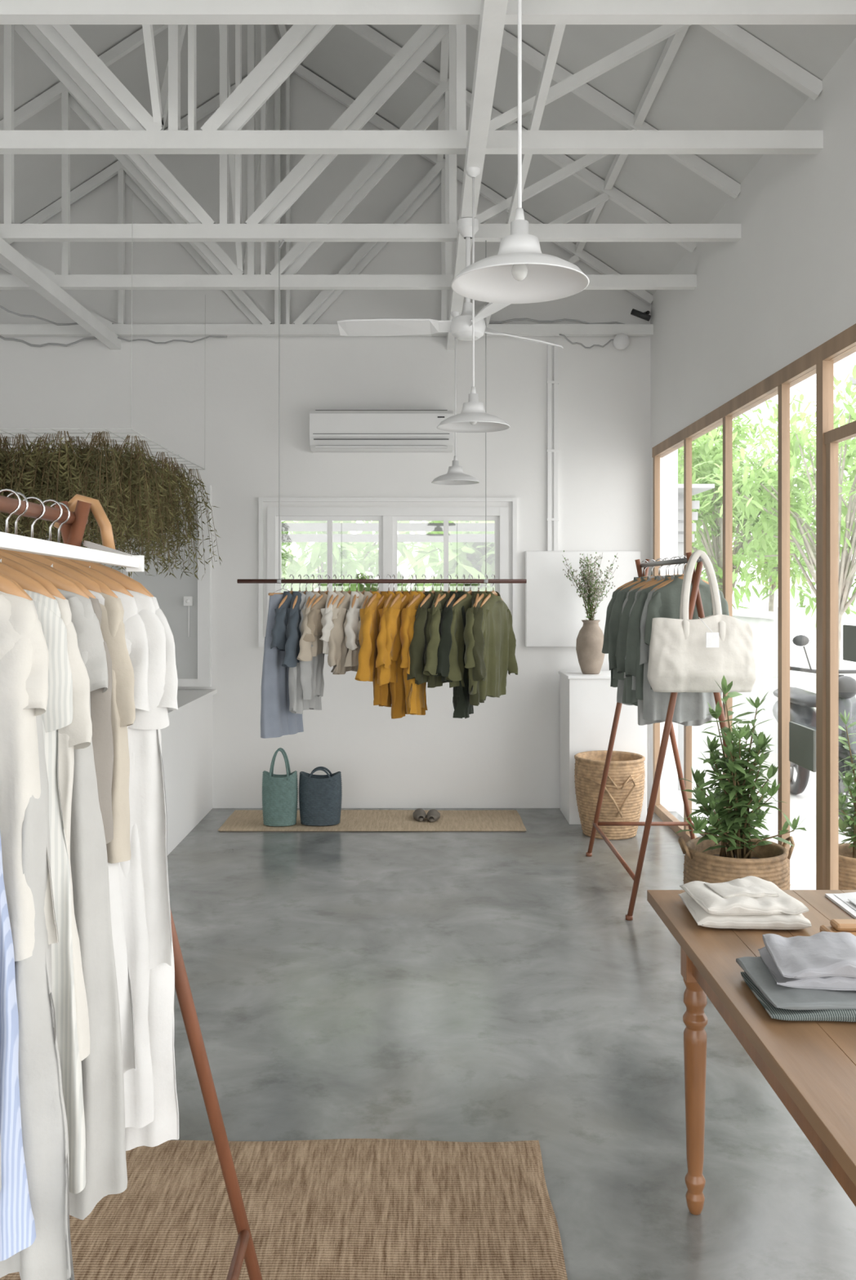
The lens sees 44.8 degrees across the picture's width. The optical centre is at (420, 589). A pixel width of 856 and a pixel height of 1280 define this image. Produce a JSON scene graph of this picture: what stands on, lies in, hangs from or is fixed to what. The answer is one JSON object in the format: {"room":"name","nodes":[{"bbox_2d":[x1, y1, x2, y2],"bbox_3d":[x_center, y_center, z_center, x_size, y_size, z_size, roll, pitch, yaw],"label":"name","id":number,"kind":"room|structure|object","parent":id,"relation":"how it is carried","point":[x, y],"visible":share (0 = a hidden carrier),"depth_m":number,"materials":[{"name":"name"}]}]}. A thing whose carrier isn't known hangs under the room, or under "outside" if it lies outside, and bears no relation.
{"room":"clothing store","nodes":[
{"label":"clothing store","id":0,"kind":"room"},
{"bbox_2d":[160,688,216,855],"bbox_3d":[-2.595,1.165,5.785,2.210,0.870,3.630,0,0,0],"label":"wall","id":1,"kind":"structure","parent":0,"point":[187,740],"depth_m":6.83,"materials":[{"name":"white paint"}]},
{"bbox_2d":[0,71,677,808],"bbox_3d":[-1.010,-1.160,7.680,5.780,5.520,0.160,0,0,0],"label":"wall","id":2,"kind":"structure","parent":0,"point":[220,395],"depth_m":7.60,"materials":[{"name":"white paint"}]},
{"bbox_2d":[41,484,211,687],"bbox_3d":[-2.140,-0.025,7.575,1.220,1.470,0.050,0,0,0],"label":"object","id":3,"kind":"structure","parent":2,"relation":"in","point":[193,653],"depth_m":7.58,"materials":[{"name":"white paint"}]},
{"bbox_2d":[0,305,623,348],"bbox_3d":[-0.800,-1.850,6.912,4.803,0.226,1.231,0,0,0],"label":"cable","id":4,"kind":"object","parent":2,"relation":"attached to","point":[21,315],"depth_m":7.51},
{"bbox_2d":[309,409,453,452],"bbox_3d":[-0.280,-1.140,7.492,1.020,0.280,0.214,0,0,0],"label":"air conditioner","id":5,"kind":"object","parent":2,"relation":"attached to","point":[330,430],"visible":1,"depth_m":7.39,"materials":[{"name":"plastic"}]},
{"bbox_2d":[258,497,516,647],"bbox_3d":[-0.240,-0.125,7.635,1.880,1.090,0.130,0,0,0],"label":"window","id":6,"kind":"structure","parent":2,"relation":"in","point":[387,517],"depth_m":7.58,"materials":[{"name":"white paint"}]},
{"bbox_2d":[546,342,558,551],"bbox_3d":[0.963,-1.040,7.582,0.085,1.520,0.035,0,0,0],"label":"conduit pipe","id":7,"kind":"object","parent":2,"relation":"attached to","point":[552,382],"depth_m":7.57,"materials":[{"name":"white paint"}]},
{"bbox_2d":[524,551,639,647],"bbox_3d":[1.180,0.070,7.575,0.840,0.700,0.050,0,0,0],"label":"panel board","id":8,"kind":"object","parent":2,"relation":"attached to","point":[554,611],"visible":0.71,"depth_m":7.55,"materials":[{"name":"white paint"}]},
{"bbox_2d":[612,333,629,350],"bbox_3d":[1.440,-1.780,7.510,0.116,0.116,0.160,0,0,0],"label":"floodlight","id":9,"kind":"object","parent":2,"relation":"attached to","point":[621,340],"visible":1,"depth_m":7.43,"materials":[{"name":"plastic"}]},
{"bbox_2d":[0,24,855,294],"bbox_3d":[-1.010,-2.960,2.800,5.980,2.080,10.200,0,0,0],"label":"ceiling","id":10,"kind":"structure","parent":0,"point":[708,84],"depth_m":6.07,"materials":[{"name":"paint"}]},
{"bbox_2d":[0,244,222,580],"bbox_3d":[-2.128,-0.935,5.642,1.797,1.830,1.949,0,0,0],"label":"hanging plant","id":11,"kind":"object","parent":10,"relation":"hanging from","point":[134,492],"visible":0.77,"depth_m":5.10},
{"bbox_2d":[0,0,688,349],"bbox_3d":[-1.000,-2.806,2.800,4.325,2.107,9.600,0,0,0],"label":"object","id":12,"kind":"structure","parent":10,"relation":"attached to","point":[492,12],"depth_m":4.72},
{"bbox_2d":[337,217,563,348],"bbox_3d":[0.166,-1.470,4.855,1.125,0.560,1.036,0,0,0],"label":"ceiling fan","id":13,"kind":"object","parent":12,"relation":"hanging from","point":[460,326],"depth_m":4.93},
{"bbox_2d":[236,240,526,583],"bbox_3d":[-0.204,-0.947,5.480,1.522,1.833,0.032,0,0,0],"label":"rail","id":14,"kind":"object","parent":10,"relation":"hanging from","point":[278,580],"visible":1,"depth_m":5.48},
{"bbox_2d":[270,574,293,651],"bbox_3d":[-0.676,0.122,5.484,0.095,0.402,0.349,0,0,22],"label":"shirt","id":15,"kind":"object","parent":14,"relation":"hanging from","point":[278,631],"depth_m":5.35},
{"bbox_2d":[260,577,303,738],"bbox_3d":[-0.727,0.351,5.474,0.089,0.828,0.320,0,0,30],"label":"garment","id":16,"kind":"object","parent":14,"relation":"hanging from","point":[277,720],"depth_m":5.38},
{"bbox_2d":[281,574,301,667],"bbox_3d":[-0.640,0.161,5.484,0.091,0.482,0.382,0,0,9],"label":"shirt","id":17,"kind":"object","parent":14,"relation":"hanging from","point":[292,632],"depth_m":5.33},
{"bbox_2d":[288,574,321,714],"bbox_3d":[-0.601,0.284,5.477,0.089,0.728,0.250,0,0,34],"label":"dress","id":18,"kind":"object","parent":14,"relation":"hanging from","point":[297,704],"depth_m":5.40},
{"bbox_2d":[297,574,323,661],"bbox_3d":[-0.528,0.146,5.484,0.099,0.451,0.412,0,0,19],"label":"shirt","id":19,"kind":"object","parent":14,"relation":"hanging from","point":[306,652],"depth_m":5.33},
{"bbox_2d":[298,574,324,699],"bbox_3d":[-0.572,0.247,5.478,0.103,0.653,0.301,0,0,11],"label":"dress","id":20,"kind":"object","parent":14,"relation":"hanging from","point":[311,671],"depth_m":5.40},
{"bbox_2d":[302,574,333,641],"bbox_3d":[-0.491,0.099,5.480,0.086,0.357,0.417,0,0,29],"label":"shirt","id":21,"kind":"object","parent":14,"relation":"hanging from","point":[314,617],"depth_m":5.35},
{"bbox_2d":[319,574,337,653],"bbox_3d":[-0.451,0.127,5.480,0.092,0.412,0.341,0,0,11],"label":"shirt","id":22,"kind":"object","parent":14,"relation":"hanging from","point":[326,612],"depth_m":5.34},
{"bbox_2d":[331,574,344,620],"bbox_3d":[-0.411,0.081,5.481,0.093,0.320,0.328,0,0,23],"label":"shirt","id":23,"kind":"object","parent":14,"relation":"hanging from","point":[335,611],"depth_m":5.39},
{"bbox_2d":[327,574,358,674],"bbox_3d":[-0.372,0.182,5.480,0.094,0.524,0.400,0,0,27],"label":"shirt","id":24,"kind":"object","parent":14,"relation":"hanging from","point":[337,652],"depth_m":5.35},
{"bbox_2d":[344,574,359,649],"bbox_3d":[-0.334,0.118,5.484,0.092,0.395,0.371,0,0,6],"label":"shirt","id":25,"kind":"object","parent":14,"relation":"hanging from","point":[351,632],"depth_m":5.33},
{"bbox_2d":[342,574,366,666],"bbox_3d":[-0.299,0.161,5.485,0.097,0.480,0.339,0,0,32],"label":"shirt","id":26,"kind":"object","parent":14,"relation":"hanging from","point":[352,656],"depth_m":5.38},
{"bbox_2d":[356,574,373,639],"bbox_3d":[-0.260,0.095,5.483,0.092,0.349,0.346,0,0,16],"label":"shirt","id":27,"kind":"object","parent":14,"relation":"hanging from","point":[367,594],"depth_m":5.41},
{"bbox_2d":[354,574,381,681],"bbox_3d":[-0.228,0.196,5.479,0.103,0.551,0.531,0,0,15],"label":"shirt","id":28,"kind":"object","parent":14,"relation":"hanging from","point":[368,632],"depth_m":5.28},
{"bbox_2d":[373,574,391,706],"bbox_3d":[-0.165,0.269,5.480,0.097,0.696,0.304,0,0,30],"label":"dress","id":29,"kind":"object","parent":14,"relation":"hanging from","point":[381,694],"depth_m":5.38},
{"bbox_2d":[375,574,396,685],"bbox_3d":[-0.145,0.208,5.476,0.100,0.575,0.522,0,0,14],"label":"shirt","id":30,"kind":"object","parent":14,"relation":"hanging from","point":[385,674],"depth_m":5.27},
{"bbox_2d":[380,574,404,666],"bbox_3d":[-0.100,0.157,5.486,0.104,0.474,0.493,0,0,17],"label":"shirt","id":31,"kind":"object","parent":14,"relation":"hanging from","point":[392,615],"depth_m":5.31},
{"bbox_2d":[388,574,426,719],"bbox_3d":[-0.054,0.295,5.482,0.105,0.750,0.299,0,0,31],"label":"dress","id":32,"kind":"object","parent":14,"relation":"hanging from","point":[397,689],"depth_m":5.37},
{"bbox_2d":[399,574,426,667],"bbox_3d":[0.015,0.163,5.475,0.092,0.485,0.472,0,0,28],"label":"shirt","id":33,"kind":"object","parent":14,"relation":"hanging from","point":[407,612],"depth_m":5.31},
{"bbox_2d":[402,574,424,715],"bbox_3d":[-0.025,0.286,5.474,0.108,0.730,0.481,0,0,6],"label":"dress","id":34,"kind":"object","parent":14,"relation":"hanging from","point":[414,693],"depth_m":5.34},
{"bbox_2d":[406,574,435,684],"bbox_3d":[0.064,0.203,5.477,0.111,0.565,0.550,0,0,21],"label":"shirt","id":35,"kind":"object","parent":14,"relation":"hanging from","point":[416,648],"depth_m":5.26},
{"bbox_2d":[422,574,444,675],"bbox_3d":[0.100,0.181,5.473,0.103,0.521,0.561,0,0,11],"label":"shirt","id":36,"kind":"object","parent":14,"relation":"hanging from","point":[430,667],"depth_m":5.24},
{"bbox_2d":[431,311,479,484],"bbox_3d":[0.220,-1.218,6.580,0.306,1.084,0.306,0,0,0],"label":"pendant lamp","id":37,"kind":"object","parent":10,"relation":"hanging from","point":[455,475],"visible":0.98,"depth_m":6.56,"materials":[{"name":"metal"}]},
{"bbox_2d":[436,166,509,432],"bbox_3d":[0.220,-1.218,4.340,0.306,1.084,0.306,0,0,0],"label":"pendant lamp","id":38,"kind":"object","parent":10,"relation":"hanging from","point":[473,418],"visible":1,"depth_m":4.33,"materials":[{"name":"metal"}]},
{"bbox_2d":[450,0,589,303],"bbox_3d":[0.220,-1.218,2.310,0.306,1.084,0.306,0,0,0],"label":"pendant lamp","id":39,"kind":"object","parent":10,"relation":"hanging from","point":[519,273],"visible":1,"depth_m":2.32,"materials":[{"name":"metal"}]},
{"bbox_2d":[423,574,451,688],"bbox_3d":[0.148,0.213,5.481,0.095,0.585,0.491,0,0,29],"label":"shirt","id":40,"kind":"object","parent":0,"point":[433,682],"depth_m":5.32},
{"bbox_2d":[433,574,458,682],"bbox_3d":[0.188,0.204,5.473,0.098,0.567,0.539,0,0,18],"label":"shirt","id":41,"kind":"object","parent":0,"point":[445,643],"depth_m":5.26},
{"bbox_2d":[445,574,472,688],"bbox_3d":[0.265,0.221,5.475,0.117,0.601,0.493,0,0,34],"label":"shirt","id":42,"kind":"object","parent":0,"point":[455,673],"depth_m":5.33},
{"bbox_2d":[452,574,473,718],"bbox_3d":[0.223,0.298,5.481,0.113,0.755,0.323,0,0,12],"label":"dress","id":43,"kind":"object","parent":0,"point":[460,699],"depth_m":5.38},
{"bbox_2d":[462,574,488,694],"bbox_3d":[0.353,0.226,5.484,0.106,0.611,0.579,0,0,23],"label":"shirt","id":44,"kind":"object","parent":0,"point":[468,636],"depth_m":5.25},
{"bbox_2d":[469,574,485,706],"bbox_3d":[0.310,0.259,5.481,0.106,0.678,0.527,0,0,8],"label":"shirt","id":45,"kind":"object","parent":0,"point":[478,673],"depth_m":5.26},
{"bbox_2d":[478,574,517,699],"bbox_3d":[0.391,0.247,5.475,0.110,0.652,0.495,0,0,26],"label":"shirt","id":46,"kind":"object","parent":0,"point":[500,641],"depth_m":5.45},
{"bbox_2d":[167,808,855,1279],"bbox_3d":[-1.030,1.660,2.780,5.740,0.120,9.960,0,0,0],"label":"floor","id":47,"kind":"structure","parent":0,"point":[454,986],"depth_m":3.78,"materials":[{"name":"concrete"}]},
{"bbox_2d":[0,493,262,1279],"bbox_3d":[-0.760,0.695,1.505,0.876,1.816,1.650,0,0,0],"label":"clothes rack","id":48,"kind":"object","parent":47,"relation":"on","point":[72,531],"visible":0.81,"depth_m":2.27,"materials":[{"name":"brown wood"}]},
{"bbox_2d":[0,832,35,1261],"bbox_3d":[-0.759,0.363,1.399,0.469,1.090,0.138,0,0,-6],"label":"dress","id":49,"kind":"object","parent":48,"relation":"hanging from","point":[17,1224],"visible":1,"depth_m":1.40,"materials":[{"name":"blue fabric"}]},
{"bbox_2d":[0,573,58,961],"bbox_3d":[-0.749,0.179,1.462,0.454,0.720,0.137,0,0,-12],"label":"garment","id":50,"kind":"object","parent":48,"relation":"hanging from","point":[24,651],"visible":0.94,"depth_m":1.47,"materials":[{"name":"white fabric"}]},
{"bbox_2d":[0,572,74,1279],"bbox_3d":[-0.755,0.413,1.532,0.524,1.188,0.136,0,0,6],"label":"dress","id":51,"kind":"object","parent":48,"relation":"hanging from","point":[44,1126],"visible":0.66,"depth_m":1.48,"materials":[{"name":"fabric"}]},
{"bbox_2d":[0,561,85,1194],"bbox_3d":[-0.762,0.378,1.597,0.481,1.121,0.124,0,0,-10],"label":"dress","id":52,"kind":"object","parent":48,"relation":"hanging from","point":[58,714],"visible":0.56,"depth_m":1.63,"materials":[{"name":"white fabric"}]},
{"bbox_2d":[0,555,92,1061],"bbox_3d":[-0.746,0.288,1.667,0.438,0.938,0.137,0,0,4],"label":"shirt","id":53,"kind":"object","parent":48,"relation":"hanging from","point":[77,735],"visible":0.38,"depth_m":1.66,"materials":[{"name":"white fabric"}]},
{"bbox_2d":[0,548,113,844],"bbox_3d":[-0.766,0.133,1.802,0.458,0.628,0.132,0,0,-4],"label":"garment","id":54,"kind":"object","parent":48,"relation":"hanging from","point":[100,702],"visible":0.12,"depth_m":1.80,"materials":[{"name":"beige fabric"}]},
{"bbox_2d":[0,549,127,1220],"bbox_3d":[-0.755,0.437,1.739,0.509,1.239,0.134,0,0,-14],"label":"dress","id":55,"kind":"object","parent":48,"relation":"hanging from","point":[102,1070],"visible":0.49,"depth_m":1.76,"materials":[{"name":"fabric"}]},
{"bbox_2d":[0,488,136,1073],"bbox_3d":[-0.748,0.363,1.880,0.451,1.088,0.134,0,0,-12],"label":"dress","id":56,"kind":"object","parent":48,"relation":"hanging from","point":[124,989],"visible":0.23,"depth_m":1.90,"materials":[{"name":"white fabric"}]},
{"bbox_2d":[6,491,135,863],"bbox_3d":[-0.753,0.167,1.941,0.463,0.698,0.127,0,0,8],"label":"garment","id":57,"kind":"object","parent":48,"relation":"hanging from","point":[112,625],"visible":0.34,"depth_m":1.90,"materials":[{"name":"beige fabric"}]},
{"bbox_2d":[22,496,154,1128],"bbox_3d":[-0.760,0.447,2.036,0.461,1.256,0.131,0,0,-14],"label":"dress","id":58,"kind":"object","parent":48,"relation":"hanging from","point":[139,1100],"visible":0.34,"depth_m":2.07,"materials":[{"name":"white fabric"}]},
{"bbox_2d":[40,498,173,969],"bbox_3d":[-0.747,0.298,2.104,0.488,0.961,0.144,0,0,-6],"label":"shirt","id":59,"kind":"object","parent":48,"relation":"hanging from","point":[147,794],"visible":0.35,"depth_m":2.10,"materials":[{"name":"white fabric"}]},
{"bbox_2d":[50,502,178,1151],"bbox_3d":[-0.760,0.486,2.171,0.544,1.337,0.133,0,0,6],"label":"dress","id":60,"kind":"object","parent":48,"relation":"hanging from","point":[164,1127],"visible":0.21,"depth_m":2.13,"materials":[{"name":"white fabric"}]},
{"bbox_2d":[0,1138,567,1279],"bbox_3d":[-0.503,1.589,2.102,1.702,0.019,1.820,0,0,0],"label":"jute rug","id":61,"kind":"object","parent":47,"relation":"on","point":[334,1209],"visible":0.74,"depth_m":2.62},
{"bbox_2d":[217,809,526,831],"bbox_3d":[-0.321,1.593,7.178,2.041,0.013,0.656,0,0,0],"label":"mat","id":62,"kind":"object","parent":47,"relation":"on","point":[239,820],"visible":0.77,"depth_m":7.10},
{"bbox_2d":[261,747,297,826],"bbox_3d":[-0.950,1.328,7.020,0.250,0.511,0.172,0,0,0],"label":"tote bag","id":63,"kind":"object","parent":62,"relation":"on","point":[279,793],"visible":1,"depth_m":6.96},
{"bbox_2d":[297,766,342,826],"bbox_3d":[-0.680,1.396,7.050,0.302,0.377,0.207,0,0,0],"label":"tote bag","id":64,"kind":"object","parent":62,"relation":"on","point":[320,796],"visible":1,"depth_m":6.97,"materials":[{"name":"blue fabric"}]},
{"bbox_2d":[558,671,646,824],"bbox_3d":[1.275,1.095,7.303,0.550,1.010,0.485,0,0,0],"label":"plinth","id":65,"kind":"object","parent":47,"relation":"on","point":[588,702],"visible":0.48,"depth_m":7.07,"materials":[{"name":"white paint"}]},
{"bbox_2d":[562,550,618,674],"bbox_3d":[1.205,0.158,7.295,0.387,0.864,0.265,0,0,29],"label":"flower vase","id":66,"kind":"object","parent":65,"relation":"on","point":[589,639],"visible":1,"depth_m":7.22,"materials":[{"name":"ceramic"}]},
{"bbox_2d":[573,750,644,839],"bbox_3d":[1.235,1.344,6.792,0.456,0.512,0.472,0,0,2],"label":"wicker basket","id":67,"kind":"object","parent":47,"relation":"on","point":[623,794],"visible":0.89,"depth_m":6.63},
{"bbox_2d":[585,551,727,920],"bbox_3d":[1.335,0.710,5.650,0.686,1.786,1.340,0,0,0],"label":"clothes rack","id":68,"kind":"object","parent":47,"relation":"on","point":[695,597],"visible":0.58,"depth_m":5.06,"materials":[{"name":"brown wood"}]},
{"bbox_2d":[601,560,647,687],"bbox_3d":[1.319,0.203,6.153,0.503,0.750,0.126,0,0,-2],"label":"garment","id":69,"kind":"object","parent":68,"relation":"hanging from","point":[605,645],"visible":0.16,"depth_m":6.12,"materials":[{"name":"fabric"}]},
{"bbox_2d":[608,559,654,679],"bbox_3d":[1.328,0.172,5.963,0.519,0.689,0.117,0,0,-9],"label":"garment","id":70,"kind":"object","parent":68,"relation":"hanging from","point":[613,624],"visible":0.16,"depth_m":5.92,"materials":[{"name":"fabric"}]},
{"bbox_2d":[616,560,653,705],"bbox_3d":[1.351,0.253,6.057,0.434,0.849,0.125,0,0,14],"label":"garment","id":71,"kind":"object","parent":68,"relation":"hanging from","point":[620,682],"visible":0.03,"depth_m":6.06,"materials":[{"name":"fabric"}]},
{"bbox_2d":[614,559,661,706],"bbox_3d":[1.344,0.242,5.867,0.510,0.827,0.129,0,0,-9],"label":"garment","id":72,"kind":"object","parent":68,"relation":"hanging from","point":[635,704],"visible":0.08,"depth_m":5.82,"materials":[{"name":"fabric"}]},
{"bbox_2d":[616,557,669,702],"bbox_3d":[1.344,0.223,5.671,0.542,0.788,0.118,0,0,-2],"label":"garment","id":73,"kind":"object","parent":68,"relation":"hanging from","point":[621,649],"visible":0.17,"depth_m":5.66,"materials":[{"name":"fabric"}]},
{"bbox_2d":[624,557,671,689],"bbox_3d":[1.341,0.193,5.580,0.481,0.728,0.134,0,0,-14],"label":"garment","id":74,"kind":"object","parent":68,"relation":"hanging from","point":[658,577],"visible":0.06,"depth_m":5.54,"materials":[{"name":"fabric"}]},
{"bbox_2d":[624,555,680,700],"bbox_3d":[1.335,0.203,5.397,0.537,0.750,0.124,0,0,9],"label":"garment","id":75,"kind":"object","parent":68,"relation":"hanging from","point":[632,666],"visible":0.23,"depth_m":5.40,"materials":[{"name":"fabric"}]},
{"bbox_2d":[637,556,711,726],"bbox_3d":[1.339,0.273,5.488,0.418,0.890,0.125,0,0,8],"label":"garment","id":76,"kind":"object","parent":68,"relation":"hanging from","point":[641,722],"visible":0.06,"depth_m":5.47,"materials":[{"name":"fabric"}]},
{"bbox_2d":[639,555,721,723],"bbox_3d":[1.339,0.252,5.289,0.476,0.850,0.124,0,0,-13],"label":"garment","id":77,"kind":"object","parent":68,"relation":"hanging from","point":[689,706],"visible":0.23,"depth_m":5.25,"materials":[{"name":"fabric"}]},
{"bbox_2d":[644,555,728,693],"bbox_3d":[1.339,0.172,5.202,0.439,0.686,0.128,0,0,0],"label":"garment","id":78,"kind":"object","parent":68,"relation":"hanging from","point":[664,602],"visible":0.25,"depth_m":5.18,"materials":[{"name":"fabric"}]},
{"bbox_2d":[646,549,755,692],"bbox_3d":[1.333,0.147,4.918,0.512,0.676,0.196,0,0,0],"label":"tote bag","id":79,"kind":"object","parent":68,"relation":"hanging from","point":[686,655],"visible":1,"depth_m":4.88,"materials":[{"name":"white fabric"}]},
{"bbox_2d":[675,675,805,889],"bbox_3d":[1.382,0.985,4.591,0.577,1.230,0.468,0,0,0],"label":"potted plant","id":80,"kind":"object","parent":47,"relation":"on","point":[719,855],"visible":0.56,"depth_m":4.54,"materials":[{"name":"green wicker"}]},
{"bbox_2d":[646,889,855,1214],"bbox_3d":[1.050,1.225,2.095,0.819,0.750,1.689,0,0,0],"label":"table","id":81,"kind":"object","parent":47,"relation":"on","point":[810,1066],"visible":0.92,"depth_m":2.20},
{"bbox_2d":[677,875,811,929],"bbox_3d":[0.837,0.811,2.701,0.296,0.076,0.273,0,0,0],"label":"folded clothes","id":82,"kind":"object","parent":81,"relation":"on","point":[748,902],"visible":1,"depth_m":2.61,"materials":[{"name":"white fabric"}]},
{"bbox_2d":[735,931,855,1022],"bbox_3d":[0.911,0.798,2.168,0.445,0.103,0.309,0,0,0],"label":"folded clothes","id":83,"kind":"object","parent":81,"relation":"on","point":[812,978],"visible":1,"depth_m":2.10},
{"bbox_2d":[819,919,855,936],"bbox_3d":[1.012,0.814,2.435,0.135,0.072,0.070,0,0,0],"label":"wooden block","id":84,"kind":"object","parent":81,"relation":"on","point":[836,925],"depth_m":2.42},
{"bbox_2d":[824,892,855,919],"bbox_3d":[1.240,0.841,2.720,0.240,0.018,0.320,0,0,0],"label":"open magazine","id":85,"kind":"object","parent":81,"relation":"on","point":[846,901],"visible":1,"depth_m":2.80,"materials":[{"name":"paper"}]},
{"bbox_2d":[677,835,794,889],"bbox_3d":[1.395,1.346,4.600,0.455,0.507,0.455,0,0,-45],"label":"basket","id":86,"kind":"object","parent":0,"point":[725,858],"depth_m":4.51,"materials":[{"name":"brown wicker"}]},
{"bbox_2d":[649,37,855,811],"bbox_3d":[1.760,-0.276,2.800,0.160,3.751,9.600,0,0,0],"label":"wall","id":87,"kind":"structure","parent":0,"point":[762,301],"depth_m":5.13,"materials":[{"name":"white paint"}]},
{"bbox_2d":[0,64,653,336],"bbox_3d":[-1.010,-2.864,7.547,5.413,2.043,0.074,0,0,0],"label":"truss","id":88,"kind":"object","parent":87,"relation":"attached to","point":[304,326],"depth_m":7.52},
{"bbox_2d":[0,24,696,289],"bbox_3d":[-1.010,-2.864,6.367,5.413,2.043,0.074,0,0,0],"label":"truss","id":89,"kind":"object","parent":87,"relation":"attached to","point":[231,277],"depth_m":6.34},
{"bbox_2d":[0,24,740,241],"bbox_3d":[-1.010,-2.864,5.487,5.413,2.043,0.074,0,0,0],"label":"truss","id":90,"kind":"object","parent":87,"relation":"attached to","point":[261,226],"depth_m":5.46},
{"bbox_2d":[0,24,822,154],"bbox_3d":[-1.010,-2.864,4.377,5.413,2.043,0.074,0,0,0],"label":"truss","id":91,"kind":"object","parent":87,"relation":"attached to","point":[221,134],"depth_m":4.34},
{"bbox_2d":[0,0,855,24],"bbox_3d":[-1.010,-2.864,3.367,5.413,2.043,0.074,0,0,0],"label":"truss","id":92,"kind":"object","parent":87,"relation":"attached to","point":[11,11],"depth_m":3.33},
{"bbox_2d":[630,308,650,320],"bbox_3d":[1.602,-1.976,7.526,0.145,0.112,0.182,0,0,18],"label":"security camera","id":93,"kind":"object","parent":87,"relation":"attached to","point":[645,315],"visible":1,"depth_m":7.45,"materials":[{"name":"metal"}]},
{"bbox_2d":[651,347,815,875],"bbox_3d":[1.704,0.290,5.940,0.072,2.620,3.100,0,0,0],"label":"window","id":94,"kind":"structure","parent":87,"relation":"in","point":[779,384],"depth_m":5.41,"materials":[{"name":"brown wood"}]},
{"bbox_2d":[788,721,815,772],"bbox_3d":[1.679,0.690,4.575,0.014,0.180,0.290,0,0,0],"label":"sign","id":95,"kind":"object","parent":94,"relation":"attached to","point":[802,739],"visible":0.94,"depth_m":4.55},
{"bbox_2d":[815,323,855,889],"bbox_3d":[1.680,0.290,1.395,0.120,2.620,5.989,0,0,0],"label":"door","id":96,"kind":"structure","parent":87,"relation":"in","point":[842,345],"depth_m":4.30,"materials":[{"name":"brown wood"}]},
{"bbox_2d":[842,624,855,662],"bbox_3d":[1.679,0.210,3.990,0.014,0.140,0.260,0,0,0],"label":"sign","id":97,"kind":"object","parent":96,"relation":"attached to","point":[848,631],"visible":1,"depth_m":4.05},
{"bbox_2d":[838,843,855,889],"bbox_3d":[2.120,1.401,4.950,0.363,0.438,0.363,0,0,-45],"label":"basket","id":98,"kind":"object","parent":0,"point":[846,851],"depth_m":4.85,"materials":[{"name":"brown wicker"}]},
{"label":"outside","id":99,"kind":"structure","parent":0,"visible":0},
{"bbox_2d":[675,645,855,889],"bbox_3d":[5.000,1.670,14.000,50.000,0.100,52.000,0,0,0],"label":"ground","id":100,"kind":"structure","parent":99,"point":[802,858],"depth_m":7.54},
{"bbox_2d":[281,520,438,592],"bbox_3d":[-0.907,0.177,9.941,2.507,2.894,2.852,0,0,0],"label":"shrub","id":101,"kind":"object","parent":100,"relation":"on","point":[363,553],"visible":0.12,"depth_m":9.62,"materials":[{"name":"green plant"}]},
{"bbox_2d":[396,520,494,591],"bbox_3d":[0.741,0.281,10.027,2.456,2.688,2.676,0,0,34],"label":"tree","id":102,"kind":"object","parent":100,"relation":"on","point":[466,558],"visible":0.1,"depth_m":9.45,"materials":[{"name":"green plant"}]},
{"bbox_2d":[281,484,714,790],"bbox_3d":[-0.400,0.415,8.140,5.200,2.410,0.720,0,0,0],"label":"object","id":103,"kind":"object","parent":100,"relation":"on","point":[695,488],"visible":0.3,"depth_m":8.30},
{"bbox_2d":[677,415,765,584],"bbox_3d":[4.753,-1.012,19.312,3.684,5.273,3.438,0,0,0],"label":"tree","id":104,"kind":"object","parent":100,"relation":"on","point":[739,428],"visible":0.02,"depth_m":19.03,"materials":[{"name":"green plant"}]},
{"bbox_2d":[677,407,815,609],"bbox_3d":[4.300,-0.470,14.903,2.846,4.188,2.873,0,0,0],"label":"tree","id":105,"kind":"object","parent":100,"relation":"on","point":[705,452],"visible":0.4,"depth_m":14.67,"materials":[{"name":"green plant"}]},
{"bbox_2d":[691,607,804,784],"bbox_3d":[3.060,0.885,12.295,0.200,1.470,7.470,0,0,0],"label":"wall","id":106,"kind":"structure","parent":100,"relation":"on","point":[763,624],"depth_m":9.00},
{"bbox_2d":[691,371,855,611],"bbox_3d":[7.174,-1.384,21.386,5.487,6.014,5.695,0,0,4],"label":"tree","id":107,"kind":"object","parent":100,"relation":"on","point":[773,587],"visible":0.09,"depth_m":21.02,"materials":[{"name":"green plant"}]},
{"bbox_2d":[701,364,855,675],"bbox_3d":[5.066,-0.443,12.335,3.200,4.135,3.015,0,0,-41],"label":"tree","id":108,"kind":"object","parent":100,"relation":"on","point":[846,570],"visible":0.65,"depth_m":12.36,"materials":[{"name":"green plant"}]},
{"bbox_2d":[736,385,855,562],"bbox_3d":[7.390,-0.888,16.391,5.568,5.023,5.105,0,0,0],"label":"tree","id":109,"kind":"object","parent":100,"relation":"on","point":[750,440],"visible":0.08,"depth_m":16.47,"materials":[{"name":"green plant"}]},
{"bbox_2d":[772,635,855,821],"bbox_3d":[2.950,0.970,7.713,0.680,1.300,1.615,0,0,0],"label":"scooter","id":110,"kind":"object","parent":100,"relation":"on","point":[802,702],"visible":0.37,"depth_m":7.32,"materials":[{"name":"metal"}]},
{"bbox_2d":[789,477,855,651],"bbox_3d":[13.500,-0.590,29.000,5.800,4.420,6.800,0,0,0],"label":"neighbouring house","id":111,"kind":"structure","parent":100,"relation":"on","point":[809,624],"depth_m":29.20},
{"bbox_2d":[838,709,855,889],"bbox_3d":[2.120,1.097,4.950,0.407,1.047,0.383,0,0,22],"label":"potted oleander","id":112,"kind":"object","parent":100,"relation":"on","point":[846,851],"visible":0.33,"depth_m":4.95,"materials":[{"name":"green plant"}]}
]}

